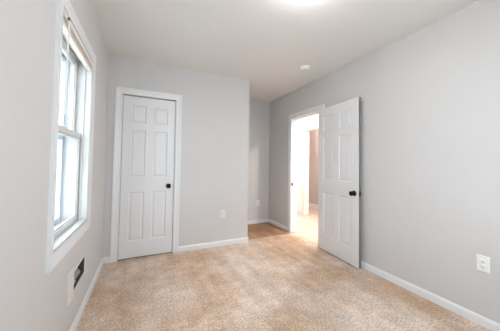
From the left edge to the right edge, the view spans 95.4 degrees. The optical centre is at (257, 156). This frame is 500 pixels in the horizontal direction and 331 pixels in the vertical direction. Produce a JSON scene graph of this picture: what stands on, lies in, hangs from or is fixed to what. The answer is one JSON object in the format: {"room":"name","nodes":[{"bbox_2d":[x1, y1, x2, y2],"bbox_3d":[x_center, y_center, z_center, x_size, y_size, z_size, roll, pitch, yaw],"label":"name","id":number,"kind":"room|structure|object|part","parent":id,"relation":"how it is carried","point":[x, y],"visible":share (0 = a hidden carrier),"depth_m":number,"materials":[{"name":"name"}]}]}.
{"room":"empty bedroom","nodes":[
{"label":"empty bedroom","id":0,"kind":"room"},
{"bbox_2d":[0,0,109,330],"bbox_3d":[-1.279,-0.023,1.429,0.200,2.440,4.632,2,-2,-26],"label":"wall","id":1,"kind":"structure","parent":0,"point":[31,299],"depth_m":0.95,"materials":[{"name":"grey paint"}]},
{"bbox_2d":[45,0,95,273],"bbox_3d":[-1.283,-0.143,1.463,0.216,1.424,0.884,2,-2,-26],"label":"window","id":2,"kind":"structure","parent":1,"relation":"in","point":[71,152],"depth_m":1.74,"materials":[{"name":"white wood"}]},
{"bbox_3d":[-1.267,0.150,1.464,0.034,0.673,0.716,2,-2,-26],"label":"sash","id":3,"kind":"part","parent":2,"relation":"part of","materials":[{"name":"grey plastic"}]},
{"bbox_3d":[-1.292,-0.463,1.468,0.034,0.618,0.716,2,-2,-26],"label":"sash","id":4,"kind":"part","parent":2,"relation":"part of","materials":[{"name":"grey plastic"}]},
{"bbox_2d":[63,10,92,114],"bbox_3d":[-1.200,-0.495,1.514,0.049,0.550,0.712,2,-2,-26],"label":"window blind","id":5,"kind":"object","parent":2,"relation":"attached to","point":[69,31],"visible":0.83,"depth_m":1.37,"materials":[{"name":"white plastic"}]},
{"bbox_3d":[-1.203,-0.703,1.518,0.032,0.013,0.704,2,-2,-26],"label":"rail","id":6,"kind":"part","parent":5,"relation":"part of","materials":[{"name":"white plastic"}]},
{"bbox_2d":[66,253,85,307],"bbox_3d":[-1.362,0.839,1.566,0.198,0.195,0.462,2,-2,-26],"label":"air vent","id":7,"kind":"object","parent":1,"relation":"in","point":[73,277],"visible":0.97,"depth_m":1.55,"materials":[{"name":"white metal"}]},
{"bbox_2d":[69,258,103,330],"bbox_3d":[-1.005,1.154,1.041,0.012,0.070,3.511,2,-2,-26],"label":"baseboard","id":8,"kind":"structure","parent":1,"relation":"attached to","point":[86,298],"depth_m":1.85,"materials":[{"name":"white wood"}]},
{"bbox_2d":[103,55,249,257],"bbox_3d":[-0.979,0.037,3.098,1.815,2.440,0.100,2,-2,-26],"label":"wall","id":9,"kind":"structure","parent":0,"point":[215,108],"depth_m":3.15,"materials":[{"name":"grey paint"}]},
{"bbox_2d":[110,86,181,262],"bbox_3d":[-1.388,0.210,2.882,0.757,2.069,0.116,2,-2,-26],"label":"door frame","id":10,"kind":"structure","parent":9,"relation":"attached to","point":[119,90],"depth_m":2.76,"materials":[{"name":"white wood"}]},
{"bbox_2d":[118,95,175,259],"bbox_3d":[-1.371,0.246,2.838,0.606,1.967,0.099,2,-2,-26],"label":"door","id":11,"kind":"structure","parent":9,"relation":"in","point":[148,128],"depth_m":2.84,"materials":[{"name":"white paint"}]},
{"bbox_2d":[104,218,267,263],"bbox_3d":[-0.785,1.242,3.601,2.648,0.070,0.913,2,-2,-26],"label":"baseboard","id":12,"kind":"structure","parent":9,"relation":"attached to","point":[244,239],"depth_m":3.19,"materials":[{"name":"white wood"}]},
{"bbox_2d":[220,210,224,217],"bbox_3d":[-0.505,0.824,3.249,0.074,0.116,0.009,2,-2,-26],"label":"wall outlet","id":13,"kind":"object","parent":9,"relation":"attached to","point":[222,212],"visible":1,"depth_m":3.25,"materials":[{"name":"white paint"}]},
{"bbox_2d":[248,99,269,220],"bbox_3d":[-0.993,0.069,4.095,2.672,2.440,0.100,2,-2,-26],"label":"wall","id":14,"kind":"structure","parent":0,"point":[259,111],"depth_m":4.54,"materials":[{"name":"grey paint"}]},
{"bbox_2d":[76,207,490,330],"bbox_3d":[0.435,1.302,3.096,4.817,0.050,6.170,2,-2,-26],"label":"floor","id":15,"kind":"structure","parent":0,"point":[286,282],"depth_m":2.04,"materials":[{"name":"beige carpet"}]},
{"bbox_2d":[92,0,478,101],"bbox_3d":[-0.012,-1.254,2.086,2.987,0.100,4.632,2,-2,-26],"label":"ceiling","id":16,"kind":"structure","parent":0,"point":[263,43],"depth_m":2.19,"materials":[{"name":"paint"}]},
{"bbox_2d":[300,65,309,71],"bbox_3d":[0.617,-1.145,2.966,0.132,0.044,0.132,2,-2,-26],"label":"smoke detector","id":17,"kind":"object","parent":16,"relation":"attached to","point":[304,68],"visible":1,"depth_m":2.92,"materials":[{"name":"white plastic"}]},
{"bbox_2d":[297,114,318,210],"bbox_3d":[1.595,0.113,4.352,0.110,2.440,5.000,2,-2,-26],"label":"wall","id":18,"kind":"structure","parent":0,"point":[311,120],"depth_m":5.41,"materials":[{"name":"paint"}]},
{"bbox_2d":[302,124,318,215],"bbox_3d":[1.319,0.330,4.880,0.128,2.034,1.018,2,-2,-26],"label":"door frame","id":19,"kind":"structure","parent":18,"relation":"attached to","point":[306,131],"depth_m":5.26,"materials":[{"name":"white wood"}]},
{"bbox_2d":[309,130,318,204],"bbox_3d":[1.915,0.154,5.456,0.140,2.440,3.300,2,-2,-26],"label":"wall","id":20,"kind":"structure","parent":0,"point":[313,135],"depth_m":6.13,"materials":[{"name":"beige paint"}]},
{"bbox_2d":[309,203,317,209],"bbox_3d":[1.831,1.311,5.385,0.012,0.120,3.100,2,-2,-26],"label":"baseboard","id":21,"kind":"structure","parent":20,"relation":"attached to","point":[311,205],"depth_m":6.07,"materials":[{"name":"white wood"}]},
{"bbox_2d":[268,0,499,323],"bbox_3d":[1.259,0.053,2.678,0.115,2.440,4.632,2,-2,-26],"label":"wall","id":22,"kind":"structure","parent":0,"point":[430,97],"depth_m":2.01,"materials":[{"name":"grey paint"}]},
{"bbox_2d":[288,104,324,232],"bbox_3d":[0.783,0.281,3.613,0.131,2.034,0.888,2,-2,-26],"label":"door frame","id":23,"kind":"structure","parent":22,"relation":"attached to","point":[294,120],"depth_m":3.93,"materials":[{"name":"white wood"}]},
{"bbox_2d":[318,97,360,268],"bbox_3d":[1.009,0.294,2.907,0.152,1.938,0.752,2,-2,-22],"label":"door","id":24,"kind":"structure","parent":22,"relation":"in","point":[339,133],"depth_m":2.83,"materials":[{"name":"white paint"}]},
{"bbox_2d":[268,218,499,330],"bbox_3d":[1.179,1.236,2.625,0.012,0.070,4.400,2,-2,-26],"label":"baseboard","id":25,"kind":"structure","parent":22,"relation":"attached to","point":[472,316],"depth_m":1.95,"materials":[{"name":"white wood"}]},
{"bbox_2d":[476,254,489,273],"bbox_3d":[1.661,0.791,1.677,0.009,0.116,0.074,2,-2,-26],"label":"wall outlet","id":26,"kind":"object","parent":22,"relation":"attached to","point":[483,262],"visible":1,"depth_m":1.67,"materials":[{"name":"white plastic"}]}
]}

